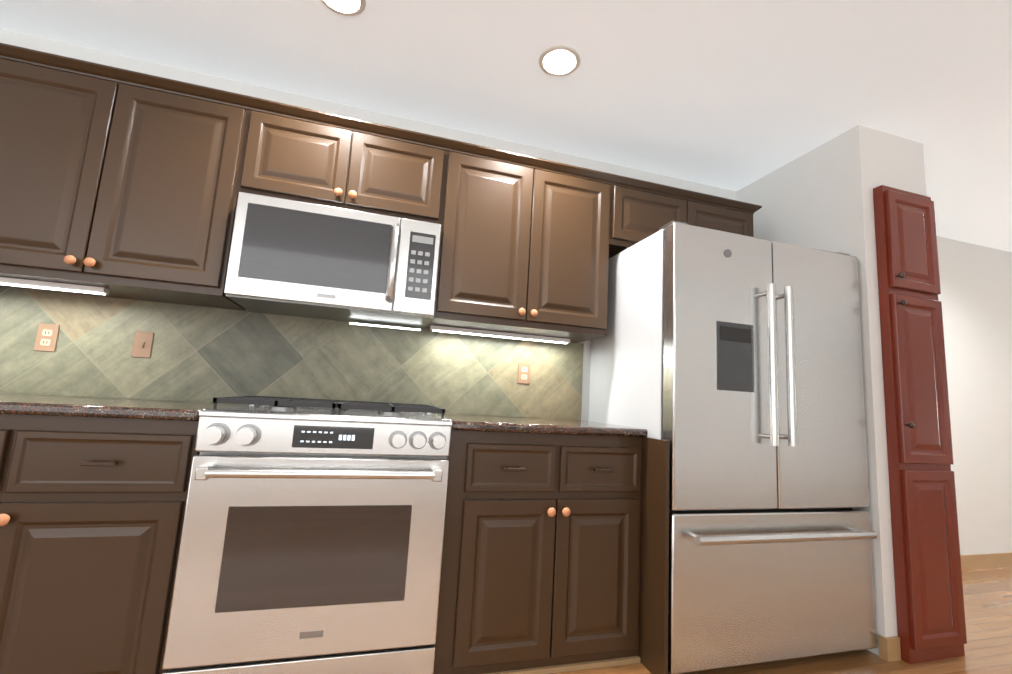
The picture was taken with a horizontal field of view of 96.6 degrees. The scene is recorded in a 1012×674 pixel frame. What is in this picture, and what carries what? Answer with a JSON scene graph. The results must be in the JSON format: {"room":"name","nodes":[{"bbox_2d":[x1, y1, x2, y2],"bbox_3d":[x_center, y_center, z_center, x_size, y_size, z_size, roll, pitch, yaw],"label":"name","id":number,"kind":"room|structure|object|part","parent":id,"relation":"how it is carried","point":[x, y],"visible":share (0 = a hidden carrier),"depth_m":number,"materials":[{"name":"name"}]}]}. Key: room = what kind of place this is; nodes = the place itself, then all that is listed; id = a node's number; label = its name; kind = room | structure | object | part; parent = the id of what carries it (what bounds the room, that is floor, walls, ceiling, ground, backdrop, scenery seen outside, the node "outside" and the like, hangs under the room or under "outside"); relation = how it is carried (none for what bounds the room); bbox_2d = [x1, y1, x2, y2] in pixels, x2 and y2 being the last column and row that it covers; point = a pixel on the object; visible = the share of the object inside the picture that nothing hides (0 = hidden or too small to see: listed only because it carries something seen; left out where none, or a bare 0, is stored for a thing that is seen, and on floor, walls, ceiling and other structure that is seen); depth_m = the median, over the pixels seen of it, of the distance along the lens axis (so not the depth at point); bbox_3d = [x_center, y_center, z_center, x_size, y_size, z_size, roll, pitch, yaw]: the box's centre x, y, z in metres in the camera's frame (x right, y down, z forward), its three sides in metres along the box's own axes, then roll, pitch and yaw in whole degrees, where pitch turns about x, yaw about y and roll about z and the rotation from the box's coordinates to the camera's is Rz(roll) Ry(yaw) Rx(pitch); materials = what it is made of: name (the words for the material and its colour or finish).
{"room":"kitchen","nodes":[
{"label":"kitchen","id":0,"kind":"room"},
{"bbox_2d":[0,29,1011,554],"bbox_3d":[0.569,0.168,2.664,12.120,2.480,0.120,6,-8,-16],"label":"wall","id":1,"kind":"structure","parent":0,"point":[974,297],"depth_m":3.41,"materials":[{"name":"white paint"}]},
{"bbox_2d":[0,58,248,310],"bbox_3d":[-1.566,-0.581,1.844,0.899,0.795,0.401,6,-8,-16],"label":"upper cabinet","id":2,"kind":"object","parent":1,"relation":"attached to","point":[122,190],"visible":1,"depth_m":1.70,"materials":[{"name":"brown wood"}]},
{"bbox_2d":[0,277,109,294],"bbox_3d":[-1.985,-0.218,1.628,0.904,0.024,0.040,6,-8,-16],"label":"under-cabinet light","id":3,"kind":"object","parent":2,"relation":"attached to","point":[52,286],"visible":1,"depth_m":1.69,"materials":[{"name":"white plastic"}]},
{"bbox_2d":[0,43,761,213],"bbox_3d":[-0.671,-0.908,2.159,4.338,0.040,0.381,6,-8,-16],"label":"crown molding","id":4,"kind":"structure","parent":2,"relation":"attached to","point":[70,65],"depth_m":1.96,"materials":[{"name":"brown wood"}]},
{"bbox_2d":[0,287,583,419],"bbox_3d":[-1.227,0.089,2.070,3.458,0.428,0.010,6,-8,-16],"label":"tile backsplash","id":5,"kind":"structure","parent":1,"relation":"attached to","point":[202,354],"depth_m":2.10,"materials":[{"name":"tile"}]},
{"bbox_2d":[34,323,59,351],"bbox_3d":[-1.906,0.002,1.870,0.070,0.114,0.007,6,-8,-16],"label":"outlet","id":6,"kind":"object","parent":5,"relation":"attached to","point":[46,337],"visible":1,"depth_m":1.87,"materials":[{"name":"brown plastic"}]},
{"bbox_2d":[131,331,153,357],"bbox_3d":[-1.582,0.033,1.961,0.070,0.114,0.011,6,-8,-16],"label":"light switch","id":7,"kind":"object","parent":5,"relation":"attached to","point":[142,344],"visible":1,"depth_m":1.96,"materials":[{"name":"brown plastic"}]},
{"bbox_2d":[518,362,530,383],"bbox_3d":[0.099,0.197,2.442,0.070,0.114,0.007,6,-8,-16],"label":"outlet","id":8,"kind":"object","parent":5,"relation":"attached to","point":[524,369],"visible":1,"depth_m":2.44,"materials":[{"name":"brown plastic"}]},
{"bbox_2d":[237,110,445,223],"bbox_3d":[-0.727,-0.709,2.108,0.828,0.373,0.401,6,-8,-16],"label":"upper cabinet","id":9,"kind":"object","parent":1,"relation":"attached to","point":[296,160],"visible":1,"depth_m":1.94,"materials":[{"name":"brown wood"}]},
{"bbox_2d":[224,192,440,328],"bbox_3d":[-0.730,-0.314,2.019,0.803,0.421,0.479,6,-8,-16],"label":"microwave","id":10,"kind":"object","parent":9,"relation":"attached to","point":[287,257],"visible":1,"depth_m":1.85,"materials":[{"name":"silver metal"}]},
{"bbox_2d":[425,151,610,342],"bbox_3d":[0.069,-0.422,2.310,0.860,0.795,0.401,6,-8,-16],"label":"upper cabinet","id":11,"kind":"object","parent":1,"relation":"attached to","point":[523,250],"visible":1,"depth_m":2.15,"materials":[{"name":"brown wood"}]},
{"bbox_2d":[349,322,569,343],"bbox_3d":[-0.199,-0.025,2.271,1.120,0.028,0.040,6,-8,-16],"label":"under-cabinet light","id":12,"kind":"object","parent":11,"relation":"attached to","point":[496,334],"visible":1,"depth_m":2.28,"materials":[{"name":"white plastic"}]},
{"bbox_2d":[609,185,753,257],"bbox_3d":[0.930,-0.575,2.584,0.910,0.320,0.401,6,-8,-16],"label":"upper cabinet","id":13,"kind":"object","parent":1,"relation":"attached to","point":[636,216],"visible":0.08,"depth_m":2.38,"materials":[{"name":"brown wood"}]},
{"bbox_2d":[960,552,1011,568],"bbox_3d":[4.029,1.683,3.437,4.546,0.090,0.013,6,-8,-16],"label":"baseboard","id":14,"kind":"structure","parent":1,"relation":"attached to","point":[974,561],"depth_m":3.28,"materials":[{"name":"brown wood"}]},
{"bbox_2d":[0,0,1011,251],"bbox_3d":[1.292,-1.369,0.648,12.120,0.100,4.720,6,-8,-16],"label":"ceiling","id":15,"kind":"structure","parent":0,"point":[732,94],"depth_m":2.00,"materials":[{"name":"white paint"}]},
{"bbox_2d":[320,0,365,16],"bbox_3d":[-0.623,-1.282,1.697,0.183,0.006,0.183,6,-8,-16],"label":"recessed light","id":16,"kind":"object","parent":15,"relation":"in","point":[349,8],"visible":1,"depth_m":1.74,"materials":[{"name":"white"}]},
{"bbox_2d":[538,45,580,76],"bbox_3d":[0.233,-1.196,1.961,0.183,0.006,0.183,6,-8,-16],"label":"recessed light","id":17,"kind":"object","parent":15,"relation":"in","point":[559,60],"visible":1,"depth_m":1.95,"materials":[{"name":"white"}]},
{"bbox_2d":[550,566,1011,673],"bbox_3d":[1.145,1.163,0.302,12.120,0.060,4.720,6,-8,-16],"label":"floor","id":18,"kind":"structure","parent":0,"point":[987,594],"depth_m":1.96,"materials":[{"name":"brown wood"}]},
{"bbox_2d":[0,414,199,673],"bbox_3d":[-1.562,0.700,1.556,0.957,0.885,0.661,6,-8,-16],"label":"base cabinet","id":19,"kind":"object","parent":18,"relation":"on","point":[92,510],"visible":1,"depth_m":1.35,"materials":[{"name":"brown wood"}]},
{"bbox_2d":[0,393,244,420],"bbox_3d":[-1.943,0.206,1.510,1.803,0.035,0.647,6,-8,-16],"label":"countertop","id":20,"kind":"structure","parent":19,"relation":"on","point":[37,404],"depth_m":1.42,"materials":[{"name":"stone"}]},
{"bbox_2d":[162,396,451,673],"bbox_3d":[-0.694,0.739,1.761,0.817,0.962,0.699,6,-8,-16],"label":"range","id":21,"kind":"object","parent":18,"relation":"on","point":[312,538],"visible":1,"depth_m":1.49,"materials":[{"name":"silver metal"}]},
{"bbox_2d":[434,430,641,673],"bbox_3d":[0.084,0.859,2.025,0.830,0.885,0.661,6,-8,-16],"label":"base cabinet","id":22,"kind":"object","parent":18,"relation":"on","point":[540,572],"visible":0.98,"depth_m":1.74,"materials":[{"name":"brown wood"}]},
{"bbox_2d":[434,413,647,436],"bbox_3d":[0.108,0.405,2.094,0.830,0.035,0.647,6,-8,-16],"label":"countertop","id":23,"kind":"structure","parent":22,"relation":"on","point":[465,422],"depth_m":1.83,"materials":[{"name":"stone"}]},
{"bbox_2d":[589,221,876,673],"bbox_3d":[1.047,0.478,2.258,1.069,1.813,0.849,6,-8,-16],"label":"fridge","id":24,"kind":"object","parent":18,"relation":"on","point":[728,366],"depth_m":1.91,"materials":[{"name":"grey metal"}]},
{"bbox_3d":[0.505,0.892,2.088,0.016,0.885,0.772,6,-8,-16],"label":"fridge panel","id":25,"kind":"part","parent":24,"relation":"part of","materials":[{"name":"brown wood"}]},
{"bbox_2d":[873,185,966,663],"bbox_3d":[1.936,0.337,2.095,0.340,2.150,0.092,6,-8,-16],"label":"pantry cabinet","id":26,"kind":"object","parent":18,"relation":"on","point":[931,624],"visible":1,"depth_m":2.06,"materials":[{"name":"red wood"}]},
{"bbox_2d":[736,124,926,655],"bbox_3d":[1.810,0.224,2.543,0.460,2.480,0.800,6,-8,-16],"label":"wall","id":27,"kind":"structure","parent":0,"point":[820,197],"depth_m":2.28,"materials":[{"name":"white paint"}]}
]}

